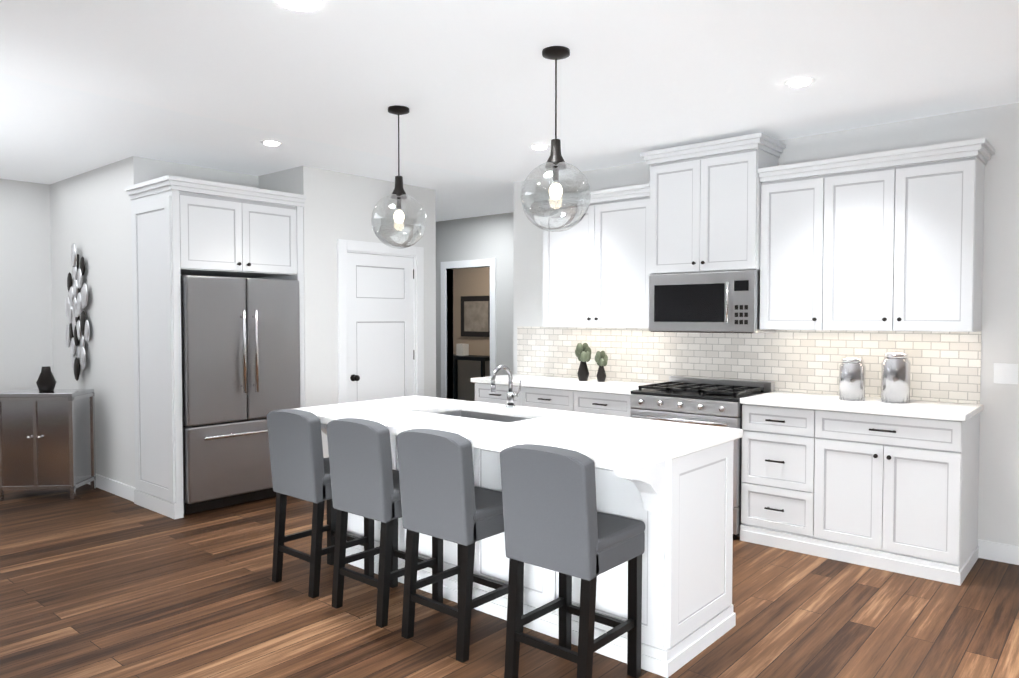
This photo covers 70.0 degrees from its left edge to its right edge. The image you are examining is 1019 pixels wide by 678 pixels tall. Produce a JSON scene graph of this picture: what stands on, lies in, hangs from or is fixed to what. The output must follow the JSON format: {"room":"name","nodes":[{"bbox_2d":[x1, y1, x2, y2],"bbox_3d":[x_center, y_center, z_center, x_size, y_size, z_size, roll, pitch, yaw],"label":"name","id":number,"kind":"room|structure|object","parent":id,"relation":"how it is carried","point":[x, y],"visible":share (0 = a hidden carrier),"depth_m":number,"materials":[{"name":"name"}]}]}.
{"room":"kitchen","nodes":[
{"label":"kitchen","id":0,"kind":"room"},
{"bbox_2d":[0,179,52,392],"bbox_3d":[-6.360,-0.035,4.612,0.140,2.700,6.380,1,2,41],"label":"wall","id":1,"kind":"structure","parent":0,"point":[26,347],"depth_m":6.70,"materials":[{"name":"paint"}]},
{"bbox_2d":[50,159,130,485],"bbox_3d":[-3.623,-0.087,6.373,1.720,2.700,0.140,1,2,41],"label":"wall","id":2,"kind":"structure","parent":0,"point":[88,214],"depth_m":6.12,"materials":[{"name":"paint"}]},
{"bbox_2d":[65,243,89,380],"bbox_3d":[-3.769,-0.233,6.345,0.496,1.201,0.052,1,2,41],"label":"wall art","id":3,"kind":"object","parent":2,"relation":"attached to","point":[77,331],"visible":1,"depth_m":6.32,"materials":[{"name":"metal"}]},
{"bbox_2d":[87,474,134,501],"bbox_3d":[-3.616,1.211,6.304,1.790,0.110,0.015,1,2,41],"label":"baseboard","id":4,"kind":"structure","parent":2,"relation":"attached to","point":[120,489],"depth_m":5.96,"materials":[{"name":"white wood"}]},
{"bbox_2d":[126,156,258,486],"bbox_3d":[-2.617,-0.079,6.117,0.140,2.700,1.060,1,2,41],"label":"wall","id":5,"kind":"structure","parent":0,"point":[140,169],"depth_m":5.75,"materials":[{"name":"paint"}]},
{"bbox_2d":[258,166,435,457],"bbox_3d":[-1.524,-0.101,6.861,0.830,2.700,1.493,1,2,41],"label":"wall","id":6,"kind":"structure","parent":0,"point":[338,205],"depth_m":6.23,"materials":[{"name":"paint"}]},
{"bbox_2d":[337,239,423,403],"bbox_3d":[-1.175,0.192,6.669,0.080,2.125,0.990,1,2,41],"label":"door frame","id":7,"kind":"structure","parent":6,"relation":"attached to","point":[344,246],"depth_m":6.54,"materials":[{"name":"white wood"}]},
{"bbox_2d":[347,252,413,402],"bbox_3d":[-1.150,0.241,6.652,0.107,2.011,0.782,1,2,41],"label":"pantry door","id":8,"kind":"structure","parent":6,"relation":"in","point":[380,335],"depth_m":6.65,"materials":[{"name":"wood"}]},
{"bbox_2d":[453,267,489,400],"bbox_3d":[1.115,-0.230,11.201,7.520,2.700,0.120,1,2,41],"label":"wall","id":9,"kind":"structure","parent":0,"point":[471,281],"depth_m":12.68,"materials":[{"name":"beige paint"}]},
{"bbox_2d":[461,296,489,336],"bbox_3d":[-0.560,-0.389,12.523,0.750,0.700,0.043,1,2,41],"label":"picture frame","id":10,"kind":"object","parent":9,"relation":"attached to","point":[475,316],"visible":0.82,"depth_m":12.52,"materials":[{"name":"wood"}]},
{"bbox_2d":[436,212,513,398],"bbox_3d":[0.091,-0.156,8.720,5.600,2.700,0.120,1,2,41],"label":"wall","id":11,"kind":"structure","parent":0,"point":[483,237],"depth_m":8.92,"materials":[{"name":"white paint"}]},
{"bbox_2d":[441,258,495,398],"bbox_3d":[-0.488,0.094,9.211,0.950,2.170,0.140,1,2,41],"label":"trim","id":12,"kind":"structure","parent":11,"relation":"attached to","point":[445,295],"depth_m":9.41,"materials":[{"name":"white wood"}]},
{"bbox_2d":[0,484,1018,677],"bbox_3d":[-0.181,1.394,3.647,11.150,0.100,13.500,1,2,41],"label":"floor","id":13,"kind":"structure","parent":0,"point":[98,583],"depth_m":3.55,"materials":[{"name":"brown wood"}]},
{"bbox_2d":[0,366,95,500],"bbox_3d":[-3.779,0.751,5.941,0.580,1.051,0.385,0,2,-4],"label":"cabinet","id":14,"kind":"object","parent":13,"relation":"on","point":[47,435],"visible":1,"depth_m":5.79,"materials":[{"name":"metal"}]},
{"bbox_2d":[124,175,306,518],"bbox_3d":[-2.280,0.056,5.783,0.803,2.450,1.126,1,2,41],"label":"cabinet","id":15,"kind":"object","parent":13,"relation":"on","point":[219,368],"visible":1,"depth_m":5.47,"materials":[{"name":"wood"}]},
{"bbox_2d":[181,275,299,514],"bbox_3d":[-2.255,0.394,5.799,0.773,1.742,0.941,1,2,41],"label":"fridge","id":16,"kind":"object","parent":15,"relation":"in","point":[240,337],"depth_m":5.50,"materials":[{"name":"silver metal"}]},
{"bbox_2d":[266,409,373,597],"bbox_3d":[-1.036,0.854,4.025,0.418,0.958,0.444,1,2,41],"label":"stool","id":17,"kind":"object","parent":13,"relation":"on","point":[300,466],"visible":0.79,"depth_m":3.86,"materials":[{"name":"grey fabric"}]},
{"bbox_2d":[326,418,442,627],"bbox_3d":[-0.618,0.865,3.667,0.418,0.958,0.444,1,2,41],"label":"stool","id":18,"kind":"object","parent":13,"relation":"on","point":[365,480],"visible":0.9,"depth_m":3.50,"materials":[{"name":"grey fabric"}]},
{"bbox_2d":[396,428,523,662],"bbox_3d":[-0.216,0.875,3.322,0.418,0.958,0.444,1,2,41],"label":"stool","id":19,"kind":"object","parent":13,"relation":"on","point":[443,497],"visible":0.94,"depth_m":3.15,"materials":[{"name":"grey fabric"}]},
{"bbox_2d":[453,344,489,399],"bbox_3d":[-0.676,0.586,12.379,1.100,1.000,0.440,1,2,41],"label":"console","id":20,"kind":"object","parent":13,"relation":"on","point":[462,351],"visible":0.42,"depth_m":12.41,"materials":[{"name":"brown wood"}]},
{"bbox_2d":[475,382,578,411],"bbox_3d":[0.314,0.822,6.163,1.103,0.895,0.607,1,2,41],"label":"base cabinet","id":21,"kind":"object","parent":13,"relation":"on","point":[529,396],"depth_m":5.86,"materials":[{"name":"wood"}]},
{"bbox_2d":[471,374,654,393],"bbox_3d":[0.473,0.362,5.993,1.589,0.035,0.637,1,2,41],"label":"countertop","id":22,"kind":"structure","parent":21,"relation":"on","point":[592,386],"depth_m":5.80,"materials":[{"name":"white stone"}]},
{"bbox_2d":[575,343,607,381],"bbox_3d":[0.668,0.187,5.945,0.270,0.315,0.162,1,2,41],"label":"potted plants","id":23,"kind":"object","parent":22,"relation":"on","point":[601,358],"visible":1,"depth_m":5.93,"materials":[{"name":"plant"}]},
{"bbox_2d":[321,405,735,677],"bbox_3d":[-0.077,0.894,3.800,2.230,0.890,0.910,1,2,41],"label":"kitchen island","id":24,"kind":"object","parent":13,"relation":"on","point":[669,484],"depth_m":3.14,"materials":[{"name":"wood"}]},
{"bbox_2d":[297,395,742,472],"bbox_3d":[-0.099,0.430,3.759,2.270,0.040,1.020,1,2,41],"label":"island countertop","id":25,"kind":"structure","parent":24,"relation":"on","point":[616,444],"depth_m":3.39,"materials":[{"name":"white stone"}]},
{"bbox_2d":[434,409,533,420],"bbox_3d":[-0.151,0.547,4.018,0.740,0.232,0.420,1,2,41],"label":"sink","id":26,"kind":"object","parent":25,"relation":"in","point":[490,414],"depth_m":4.26,"materials":[{"name":"silver metal"}]},
{"bbox_2d":[491,365,520,408],"bbox_3d":[-0.019,0.274,4.170,0.110,0.248,0.195,1,2,41],"label":"faucet","id":27,"kind":"object","parent":25,"relation":"on","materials":[{"name":"metal"}]},
{"bbox_2d":[500,444,644,677],"bbox_3d":[0.255,0.887,2.918,0.418,0.958,0.444,1,2,41],"label":"stool","id":28,"kind":"object","parent":13,"relation":"on","point":[555,520],"visible":1,"depth_m":2.79,"materials":[{"name":"grey fabric"}]},
{"bbox_2d":[579,390,630,416],"bbox_3d":[0.864,0.836,5.691,0.580,0.895,0.607,1,2,41],"label":"base cabinet","id":29,"kind":"object","parent":13,"relation":"on","point":[604,404],"depth_m":5.41,"materials":[{"name":"wood"}]},
{"bbox_2d":[630,376,774,539],"bbox_3d":[1.357,0.801,5.191,0.802,0.995,0.696,1,2,41],"label":"range","id":30,"kind":"object","parent":13,"relation":"on","point":[702,401],"visible":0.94,"depth_m":4.97,"materials":[{"name":"silver metal"}]},
{"bbox_2d":[740,406,979,585],"bbox_3d":[2.170,0.869,4.568,1.229,0.895,0.611,1,2,41],"label":"base cabinet","id":31,"kind":"object","parent":13,"relation":"on","point":[874,482],"depth_m":4.27,"materials":[{"name":"wood"}]},
{"bbox_2d":[740,391,982,421],"bbox_3d":[2.169,0.405,4.539,1.251,0.035,0.637,1,2,41],"label":"countertop","id":32,"kind":"structure","parent":31,"relation":"on","point":[941,411],"depth_m":4.36,"materials":[{"name":"white stone"}]},
{"bbox_2d":[839,357,865,400],"bbox_3d":[2.172,0.249,4.612,0.150,0.270,0.148,1,2,41],"label":"canister","id":33,"kind":"object","parent":32,"relation":"on","point":[852,370],"visible":1,"depth_m":4.55,"materials":[{"name":"silver metal"}]},
{"bbox_2d":[881,352,910,402],"bbox_3d":[2.380,0.233,4.486,0.160,0.310,0.158,1,2,41],"label":"canister","id":34,"kind":"object","parent":32,"relation":"on","point":[895,376],"visible":1,"depth_m":4.42,"materials":[{"name":"silver metal"}]},
{"bbox_2d":[0,0,1018,221],"bbox_3d":[-0.181,-1.404,3.564,11.150,0.100,13.500,1,2,41],"label":"ceiling","id":35,"kind":"structure","parent":0,"point":[90,85],"depth_m":3.82,"materials":[{"name":"paint"}]},
{"bbox_2d":[260,140,282,145],"bbox_3d":[-1.699,-1.396,5.197,0.153,0.011,0.153,1,2,29],"label":"recessed light","id":36,"kind":"object","parent":35,"relation":"in","point":[267,142],"depth_m":5.18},
{"bbox_2d":[276,0,320,10],"bbox_3d":[-0.834,-1.328,2.874,0.173,0.011,0.173,1,2,29],"label":"recessed light","id":37,"kind":"object","parent":35,"relation":"in","point":[304,5],"depth_m":2.89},
{"bbox_2d":[371,105,426,248],"bbox_3d":[-0.662,-0.960,4.360,0.330,0.834,0.330,1,2,41],"label":"pendant light","id":38,"kind":"object","parent":35,"relation":"hanging from","point":[399,194],"visible":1,"depth_m":4.33,"materials":[{"name":"glass"}]},
{"bbox_2d":[529,144,549,149],"bbox_3d":[0.221,-1.400,5.315,0.153,0.011,0.153,1,2,29],"label":"recessed light","id":39,"kind":"object","parent":35,"relation":"in","point":[536,146],"depth_m":5.30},
{"bbox_2d":[521,46,590,231],"bbox_3d":[0.218,-0.927,3.421,0.330,0.844,0.330,1,2,41],"label":"pendant light","id":40,"kind":"object","parent":35,"relation":"hanging from","point":[555,163],"visible":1,"depth_m":3.39,"materials":[{"name":"glass"}]},
{"bbox_2d":[784,77,815,86],"bbox_3d":[1.538,-1.357,3.856,0.153,0.011,0.153,1,2,29],"label":"recessed light","id":41,"kind":"object","parent":35,"relation":"in","point":[801,81],"depth_m":3.83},
{"bbox_2d":[513,103,1018,545],"bbox_3d":[2.806,-0.031,4.495,7.176,2.700,0.140,1,2,41],"label":"wall","id":42,"kind":"structure","parent":0,"point":[997,127],"depth_m":4.36,"materials":[{"name":"paint"}]},
{"bbox_2d":[538,189,648,327],"bbox_3d":[0.779,-0.602,5.905,1.045,1.018,0.327,1,2,41],"label":"upper cabinet","id":43,"kind":"object","parent":42,"relation":"attached to","point":[594,270],"depth_m":5.75,"materials":[{"name":"wood"}]},
{"bbox_2d":[646,141,781,276],"bbox_3d":[1.466,-0.896,5.268,0.808,0.833,0.386,1,2,41],"label":"upper cabinet","id":44,"kind":"object","parent":42,"relation":"attached to","point":[704,206],"depth_m":5.09,"materials":[{"name":"wood"}]},
{"bbox_2d":[649,270,774,332],"bbox_3d":[1.445,-0.263,5.261,0.802,0.427,0.428,1,2,41],"label":"microwave","id":45,"kind":"object","parent":44,"relation":"attached to","point":[715,302],"visible":0.98,"depth_m":5.09,"materials":[{"name":"silver metal"}]},
{"bbox_2d":[517,326,981,403],"bbox_3d":[1.454,0.137,5.559,3.634,0.438,0.010,1,2,41],"label":"backsplash","id":46,"kind":"structure","parent":42,"relation":"attached to","point":[945,366],"depth_m":5.20,"materials":[{"name":"tile"}]},
{"bbox_2d":[760,149,989,331],"bbox_3d":[2.262,-0.565,4.633,1.231,1.018,0.327,1,2,41],"label":"upper cabinet","id":47,"kind":"object","parent":42,"relation":"attached to","point":[891,240],"depth_m":4.44,"materials":[{"name":"wood"}]},
{"bbox_2d":[978,539,1018,564],"bbox_3d":[4.142,1.300,3.286,3.441,0.110,0.015,1,2,41],"label":"baseboard","id":48,"kind":"structure","parent":42,"relation":"attached to","point":[999,552],"depth_m":4.33,"materials":[{"name":"white wood"}]},
{"bbox_2d":[994,363,1017,383],"bbox_3d":[2.929,0.205,4.295,0.120,0.120,0.011,1,2,41],"label":"switch plate","id":49,"kind":"object","parent":42,"relation":"attached to","point":[1004,373],"visible":1,"depth_m":4.29,"materials":[{"name":"white plastic"}]}
]}

